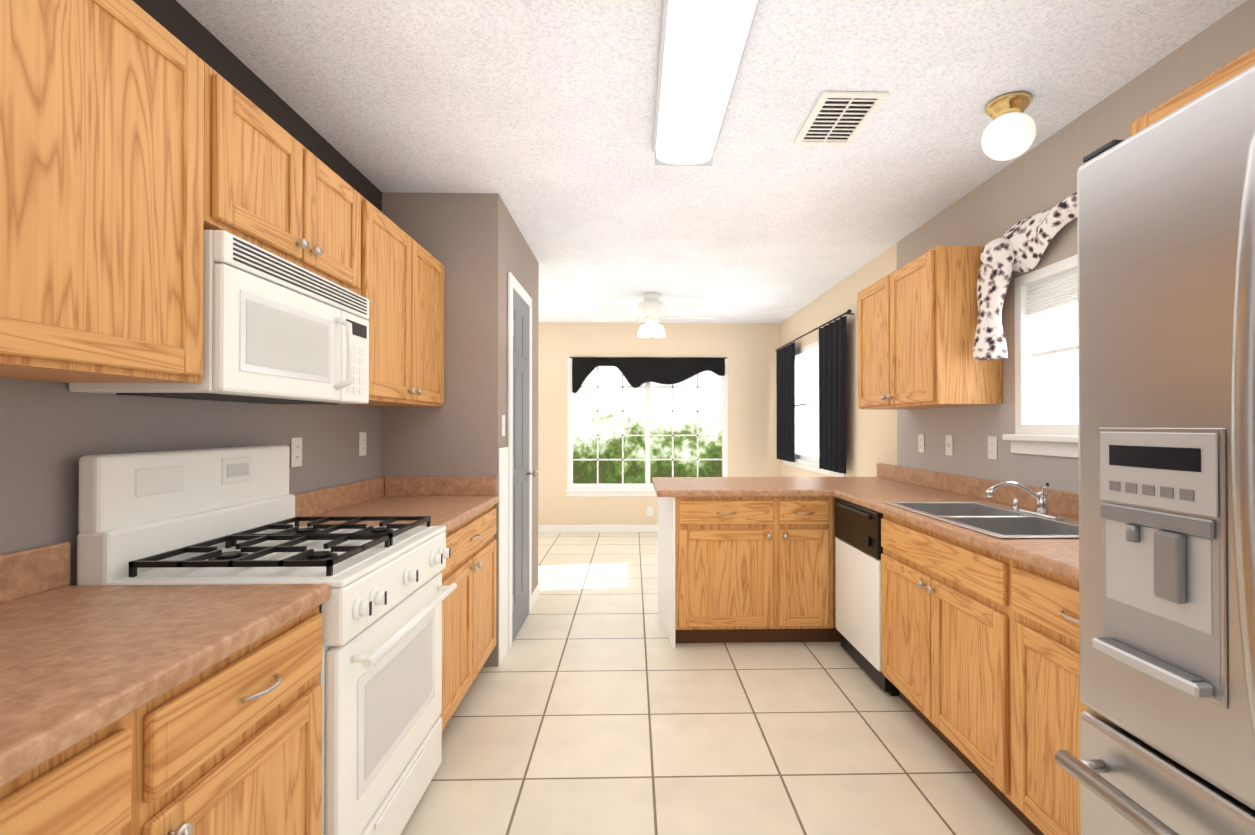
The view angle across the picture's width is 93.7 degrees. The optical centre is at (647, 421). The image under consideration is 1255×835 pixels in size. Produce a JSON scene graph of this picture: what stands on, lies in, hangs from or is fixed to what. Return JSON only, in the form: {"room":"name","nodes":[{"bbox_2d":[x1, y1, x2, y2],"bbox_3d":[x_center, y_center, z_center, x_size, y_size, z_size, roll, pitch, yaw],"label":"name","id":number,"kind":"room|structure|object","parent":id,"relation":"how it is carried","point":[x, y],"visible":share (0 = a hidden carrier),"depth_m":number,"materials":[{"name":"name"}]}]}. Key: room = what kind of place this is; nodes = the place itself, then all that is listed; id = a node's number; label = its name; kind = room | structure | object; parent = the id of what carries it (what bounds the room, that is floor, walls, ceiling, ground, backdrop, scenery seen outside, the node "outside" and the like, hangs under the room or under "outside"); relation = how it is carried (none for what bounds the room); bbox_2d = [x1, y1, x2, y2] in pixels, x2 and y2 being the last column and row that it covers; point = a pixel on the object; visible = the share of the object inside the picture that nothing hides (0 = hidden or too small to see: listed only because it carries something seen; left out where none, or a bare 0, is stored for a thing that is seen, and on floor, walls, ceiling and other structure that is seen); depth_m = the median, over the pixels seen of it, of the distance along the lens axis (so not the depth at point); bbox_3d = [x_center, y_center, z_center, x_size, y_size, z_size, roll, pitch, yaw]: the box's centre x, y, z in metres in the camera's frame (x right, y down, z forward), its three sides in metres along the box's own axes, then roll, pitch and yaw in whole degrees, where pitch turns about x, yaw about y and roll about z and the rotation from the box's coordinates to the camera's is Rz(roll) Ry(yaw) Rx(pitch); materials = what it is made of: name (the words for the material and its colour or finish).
{"room":"kitchen","nodes":[
{"label":"kitchen","id":0,"kind":"room"},
{"bbox_2d":[0,0,381,585],"bbox_3d":[-1.411,0.025,0.736,0.120,2.520,4.760,0,0,-1],"label":"wall","id":1,"kind":"structure","parent":0,"point":[52,434],"depth_m":1.68,"materials":[{"name":"grey paint"}]},
{"bbox_2d":[0,0,203,382],"bbox_3d":[-1.167,-0.474,0.839,0.364,0.760,1.086,0,0,-1],"label":"upper cabinet","id":2,"kind":"object","parent":1,"relation":"attached to","point":[101,180],"visible":1,"depth_m":1.11,"materials":[{"name":"brown wood"}]},
{"bbox_2d":[203,62,360,293],"bbox_3d":[-1.190,-0.660,1.777,0.364,0.375,0.780,0,0,-1],"label":"upper cabinet","id":3,"kind":"object","parent":1,"relation":"attached to","point":[272,186],"visible":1,"depth_m":1.64,"materials":[{"name":"brown wood"}]},
{"bbox_2d":[69,230,368,403],"bbox_3d":[-1.164,-0.258,1.775,0.416,0.389,0.772,0,0,-1],"label":"microwave","id":4,"kind":"object","parent":3,"relation":"attached to","point":[277,329],"visible":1,"depth_m":1.58,"materials":[{"name":"white plastic"},{"name":"glass"}]},
{"bbox_2d":[291,437,301,466],"bbox_3d":[-1.385,0.122,2.327,0.008,0.116,0.072,0,0,-1],"label":"electrical outlet","id":5,"kind":"object","parent":1,"relation":"attached to","point":[296,452],"visible":1,"depth_m":2.32,"materials":[{"name":"white plastic"}]},
{"bbox_2d":[359,432,365,455],"bbox_3d":[-1.399,0.111,2.897,0.008,0.116,0.072,0,0,-1],"label":"electrical outlet","id":6,"kind":"object","parent":1,"relation":"attached to","point":[362,443],"visible":1,"depth_m":2.88,"materials":[{"name":"white plastic"}]},
{"bbox_2d":[352,193,444,406],"bbox_3d":[-1.211,-0.461,2.646,0.364,0.760,0.953,0,0,-1],"label":"upper cabinet","id":7,"kind":"object","parent":1,"relation":"attached to","point":[401,289],"visible":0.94,"depth_m":2.55,"materials":[{"name":"brown wood"}]},
{"bbox_2d":[538,322,780,524],"bbox_3d":[-0.846,0.072,7.122,5.162,2.520,0.120,0,0,-1],"label":"wall","id":8,"kind":"structure","parent":0,"point":[747,350],"depth_m":7.08,"materials":[{"name":"beige paint"}]},
{"bbox_2d":[538,525,657,532],"bbox_3d":[-0.844,1.286,7.045,4.918,0.090,0.013,0,0,-1],"label":"baseboard","id":9,"kind":"structure","parent":8,"relation":"attached to","point":[589,528],"depth_m":7.04,"materials":[{"name":"white wood"}]},
{"bbox_2d":[565,357,727,496],"bbox_3d":[0.009,0.067,7.110,1.990,1.670,0.145,0,0,-1],"label":"window","id":10,"kind":"structure","parent":8,"relation":"in","point":[608,490],"depth_m":7.11,"materials":[{"name":"white wood"}]},
{"bbox_2d":[570,357,726,393],"bbox_3d":[0.021,-0.551,7.050,1.890,0.440,0.055,0,0,-1],"label":"window valance","id":11,"kind":"object","parent":10,"relation":"attached to","point":[636,372],"visible":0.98,"depth_m":7.05,"materials":[{"name":"black fabric"}]},
{"bbox_2d":[647,507,652,515],"bbox_3d":[0.035,1.082,7.072,0.072,0.116,0.008,0,0,-1],"label":"electrical outlet","id":12,"kind":"object","parent":8,"relation":"attached to","point":[649,511],"visible":1,"depth_m":7.07,"materials":[{"name":"white plastic"}]},
{"bbox_2d":[176,0,1246,322],"bbox_3d":[-0.738,-1.250,2.728,5.162,0.060,8.930,0,0,-1],"label":"ceiling","id":13,"kind":"structure","parent":0,"point":[536,116],"depth_m":2.32,"materials":[{"name":"white paint"}]},
{"bbox_2d":[590,292,713,337],"bbox_3d":[0.050,-0.999,5.585,1.213,0.400,1.177,0,0,-1],"label":"ceiling fan","id":14,"kind":"object","parent":13,"relation":"hanging from","point":[651,308],"visible":1,"depth_m":5.47,"materials":[{"name":"white"}]},
{"bbox_2d":[652,0,760,165],"bbox_3d":[0.177,-1.180,1.984,0.279,0.090,1.248,0,0,-1],"label":"fluorescent ceiling light","id":15,"kind":"object","parent":13,"relation":"attached to","point":[702,45],"visible":1,"depth_m":1.94,"materials":[{"name":"white plastic"}]},
{"bbox_2d":[794,91,888,145],"bbox_3d":[0.770,-1.216,2.379,0.250,0.012,0.400,0,0,-1],"label":"ceiling vent","id":16,"kind":"object","parent":13,"relation":"in","point":[834,117],"visible":1,"depth_m":2.35,"materials":[{"name":"white metal"}]},
{"bbox_2d":[981,91,1035,160],"bbox_3d":[1.383,-1.115,2.253,0.180,0.216,0.180,0,0,-1],"label":"globe ceiling light","id":17,"kind":"object","parent":13,"relation":"attached to","point":[1009,133],"visible":1,"depth_m":2.20,"materials":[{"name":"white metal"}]},
{"bbox_2d":[401,532,1034,834],"bbox_3d":[-0.738,1.329,2.709,5.162,0.060,8.930,0,0,-1],"label":"floor","id":18,"kind":"structure","parent":0,"point":[595,702],"depth_m":2.41,"materials":[{"name":"tile"}]},
{"bbox_2d":[0,673,199,834],"bbox_3d":[-1.038,0.850,0.595,0.611,0.868,0.672,0,0,-1],"label":"base cabinet","id":19,"kind":"object","parent":18,"relation":"on","point":[139,774],"depth_m":0.84,"materials":[{"name":"brown wood"}]},
{"bbox_2d":[0,542,330,786],"bbox_3d":[-1.027,0.342,0.362,0.621,0.140,2.037,0,0,-1],"label":"countertop","id":20,"kind":"structure","parent":19,"relation":"on","point":[79,663],"depth_m":1.03,"materials":[{"name":"laminate"}]},
{"bbox_2d":[200,605,322,834],"bbox_3d":[-1.049,0.854,1.077,0.611,0.868,0.596,0,0,-1],"label":"base cabinet","id":21,"kind":"object","parent":18,"relation":"on","point":[231,745],"depth_m":1.16,"materials":[{"name":"brown wood"}]},
{"bbox_2d":[77,445,456,834],"bbox_3d":[-1.015,0.688,1.771,0.672,1.210,0.776,0,0,-1],"label":"gas range","id":22,"kind":"object","parent":18,"relation":"on","point":[218,516],"visible":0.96,"depth_m":1.60,"materials":[{"name":"white metal"}]},
{"bbox_2d":[381,192,538,666],"bbox_3d":[-1.218,0.048,3.792,0.815,2.520,1.340,0,0,-1],"label":"wall block","id":23,"kind":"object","parent":18,"relation":"on","point":[476,245],"visible":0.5,"depth_m":3.13,"materials":[{"name":"grey paint"}]},
{"bbox_2d":[501,415,504,435],"bbox_3d":[-0.790,0.023,3.242,0.012,0.116,0.072,0,0,-1],"label":"light switch","id":24,"kind":"object","parent":23,"relation":"attached to","point":[502,425],"visible":0.98,"depth_m":3.23,"materials":[{"name":"white plastic"}]},
{"bbox_2d":[498,447,507,665],"bbox_3d":[-0.791,0.723,3.237,0.009,1.160,0.211,0,0,-1],"label":"trim","id":25,"kind":"structure","parent":23,"relation":"attached to","point":[503,552],"depth_m":3.20,"materials":[{"name":"white wood"}]},
{"bbox_2d":[507,272,538,650],"bbox_3d":[-0.762,0.227,3.712,0.089,2.160,0.720,0,0,-1],"label":"pantry door","id":26,"kind":"structure","parent":23,"relation":"attached to","point":[519,392],"depth_m":3.64,"materials":[{"name":"white wood"}]},
{"bbox_2d":[532,582,539,607],"bbox_3d":[-1.218,1.266,4.265,0.819,0.090,0.404,0,0,-1],"label":"baseboard","id":27,"kind":"structure","parent":23,"relation":"attached to","point":[535,593],"depth_m":4.29,"materials":[{"name":"white wood"}]},
{"bbox_2d":[439,505,496,730],"bbox_3d":[-1.071,0.865,2.639,0.644,0.868,0.953,0,0,-1],"label":"base cabinet","id":28,"kind":"object","parent":18,"relation":"on","point":[469,622],"visible":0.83,"depth_m":2.58,"materials":[{"name":"brown wood"}]},
{"bbox_2d":[295,477,498,531],"bbox_3d":[-1.083,0.359,2.643,0.621,0.140,0.955,0,0,-1],"label":"countertop","id":29,"kind":"structure","parent":28,"relation":"on","point":[449,503],"depth_m":2.77,"materials":[{"name":"laminate"}]},
{"bbox_2d":[658,497,837,647],"bbox_3d":[0.577,0.873,3.709,0.988,0.868,0.660,0,0,-1],"label":"base cabinet","id":30,"kind":"object","parent":18,"relation":"on","point":[745,569],"depth_m":3.39,"materials":[{"name":"brown wood"}]},
{"bbox_2d":[652,477,831,496],"bbox_3d":[0.540,0.418,3.802,0.990,0.040,0.900,0,0,-1],"label":"countertop","id":31,"kind":"structure","parent":30,"relation":"on","point":[663,486],"depth_m":3.52,"materials":[{"name":"laminate"}]},
{"bbox_2d":[800,463,1078,582],"bbox_3d":[1.402,0.360,2.758,0.634,0.140,3.030,0,0,-1],"label":"countertop","id":32,"kind":"structure","parent":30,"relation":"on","point":[894,483],"depth_m":2.74,"materials":[{"name":"laminate"}]},
{"bbox_2d":[884,502,1078,538],"bbox_3d":[1.385,0.477,2.362,0.494,0.196,0.884,0,0,-1],"label":"double-bowl sink","id":33,"kind":"object","parent":32,"relation":"in","point":[998,521],"visible":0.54,"depth_m":2.34,"materials":[{"name":"silver metal"}]},
{"bbox_2d":[986,481,1067,519],"bbox_3d":[1.491,0.309,2.397,0.247,0.142,0.283,0,0,-1],"label":"sink faucet","id":34,"kind":"object","parent":32,"relation":"on","point":[1041,496],"visible":1,"depth_m":2.36,"materials":[{"name":"silver metal"}]},
{"bbox_2d":[838,631,840,641],"bbox_3d":[1.383,0.873,3.748,0.622,0.868,0.621,0,0,-1],"label":"base cabinet","id":35,"kind":"object","parent":18,"relation":"on","point":[839,634],"depth_m":3.49,"materials":[{"name":"brown wood"}]},
{"bbox_2d":[835,498,898,695],"bbox_3d":[1.388,0.869,3.089,0.645,0.866,0.594,0,0,-1],"label":"dishwasher","id":36,"kind":"object","parent":18,"relation":"on","point":[859,550],"visible":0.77,"depth_m":3.00,"materials":[{"name":"white plastic"}]},
{"bbox_2d":[881,554,1078,783],"bbox_3d":[1.419,0.966,2.272,0.624,0.660,1.026,0,0,-1],"label":"base cabinet","id":37,"kind":"object","parent":18,"relation":"on","point":[980,659],"depth_m":2.16,"materials":[{"name":"brown wood"}]},
{"bbox_2d":[985,610,1090,834],"bbox_3d":[1.436,0.961,1.576,0.624,0.660,0.670,0,0,-1],"label":"base cabinet","id":38,"kind":"object","parent":18,"relation":"on","point":[1034,706],"depth_m":1.72,"materials":[{"name":"brown wood"}]},
{"bbox_2d":[1055,64,1254,834],"bbox_3d":[1.288,0.368,0.770,0.943,1.835,0.920,0,0,-1],"label":"refrigerator","id":39,"kind":"object","parent":18,"relation":"on","point":[1166,308],"visible":1,"depth_m":1.00,"materials":[{"name":"grey metal"}]},
{"bbox_2d":[780,0,1254,492],"bbox_3d":[1.782,0.040,2.780,0.120,2.520,8.690,0,0,-1],"label":"wall","id":40,"kind":"structure","parent":0,"point":[1040,177],"depth_m":2.86,"materials":[{"name":"beige paint"}]},
{"bbox_2d":[783,341,844,476],"bbox_3d":[1.672,-0.141,5.960,0.145,1.270,2.010,0,0,-1],"label":"dining room window","id":41,"kind":"structure","parent":40,"relation":"in","point":[813,458],"depth_m":5.93,"materials":[{"name":"white wood"}]},
{"bbox_2d":[775,309,853,350],"bbox_3d":[1.601,-0.862,5.850,0.090,0.032,2.416,0,0,-1],"label":"curtain rod","id":42,"kind":"object","parent":40,"relation":"attached to","point":[849,311],"visible":1,"depth_m":5.33,"materials":[{"name":"black metal"}]},
{"bbox_2d":[776,342,794,461],"bbox_3d":[1.554,-0.202,6.612,0.044,1.280,0.780,0,0,-1],"label":"curtain","id":43,"kind":"object","parent":42,"relation":"hanging from","point":[785,370],"visible":1,"depth_m":6.60,"materials":[{"name":"black fabric"}]},
{"bbox_2d":[819,315,846,473],"bbox_3d":[1.591,-0.213,5.068,0.044,1.280,0.690,0,0,-1],"label":"curtain","id":44,"kind":"object","parent":42,"relation":"hanging from","point":[832,391],"visible":1,"depth_m":5.05,"materials":[{"name":"black fabric"}]},
{"bbox_2d":[918,434,924,452],"bbox_3d":[1.697,0.136,3.642,0.008,0.116,0.072,0,0,-1],"label":"electrical outlet","id":45,"kind":"object","parent":40,"relation":"attached to","point":[921,449],"visible":1,"depth_m":3.63,"materials":[{"name":"white plastic"}]},
{"bbox_2d":[857,246,1001,409],"bbox_3d":[1.523,-0.463,3.335,0.364,0.765,0.985,0,0,-1],"label":"upper cabinet","id":46,"kind":"object","parent":40,"relation":"attached to","point":[917,318],"visible":0.98,"depth_m":2.93,"materials":[{"name":"brown wood"}]},
{"bbox_2d":[945,435,952,455],"bbox_3d":[1.703,0.134,3.322,0.012,0.116,0.072,0,0,-1],"label":"electrical outlet","id":47,"kind":"object","parent":40,"relation":"attached to","point":[949,443],"visible":1,"depth_m":3.31,"materials":[{"name":"white plastic"}]},
{"bbox_2d":[988,436,996,459],"bbox_3d":[1.715,0.131,2.923,0.008,0.116,0.072,0,0,-1],"label":"electrical outlet","id":48,"kind":"object","parent":40,"relation":"attached to","point":[992,447],"visible":1,"depth_m":2.92,"materials":[{"name":"white plastic"}]},
{"bbox_2d":[1002,255,1078,457],"bbox_3d":[1.762,-0.264,2.296,0.145,0.820,0.980,0,0,-1],"label":"window","id":49,"kind":"structure","parent":40,"relation":"in","point":[1051,287],"depth_m":2.67,"materials":[{"name":"white wood"}]},
{"bbox_2d":[973,192,1076,359],"bbox_3d":[1.633,-0.598,2.316,0.167,0.610,1.061,0,0,-1],"label":"window valance","id":50,"kind":"object","parent":49,"relation":"attached to","point":[1021,246],"visible":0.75,"depth_m":2.67,"materials":[{"name":"fabric"}]},
{"bbox_2d":[1130,47,1254,136],"bbox_3d":[1.561,-0.708,0.964,0.404,0.310,1.460,0,0,-1],"label":"upper cabinet","id":51,"kind":"object","parent":40,"relation":"attached to","point":[1235,67],"visible":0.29,"depth_m":1.48,"materials":[{"name":"brown wood"}]},
{"label":"outside","id":52,"kind":"structure","parent":0,"visible":0},
{"bbox_2d":[795,303,1077,454],"bbox_3d":[3.132,-1.642,10.583,0.001,7.000,20.000,0,0,-1],"label":"window","id":53,"kind":"structure","parent":52,"point":[1060,373],"depth_m":4.74,"materials":[{"name":"white"}]},
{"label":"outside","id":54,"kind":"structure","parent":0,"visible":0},
{"bbox_2d":[573,366,721,483],"bbox_3d":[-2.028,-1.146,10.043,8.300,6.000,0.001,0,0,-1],"label":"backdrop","id":55,"kind":"structure","parent":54,"point":[610,447],"depth_m":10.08,"materials":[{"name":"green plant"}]}
]}

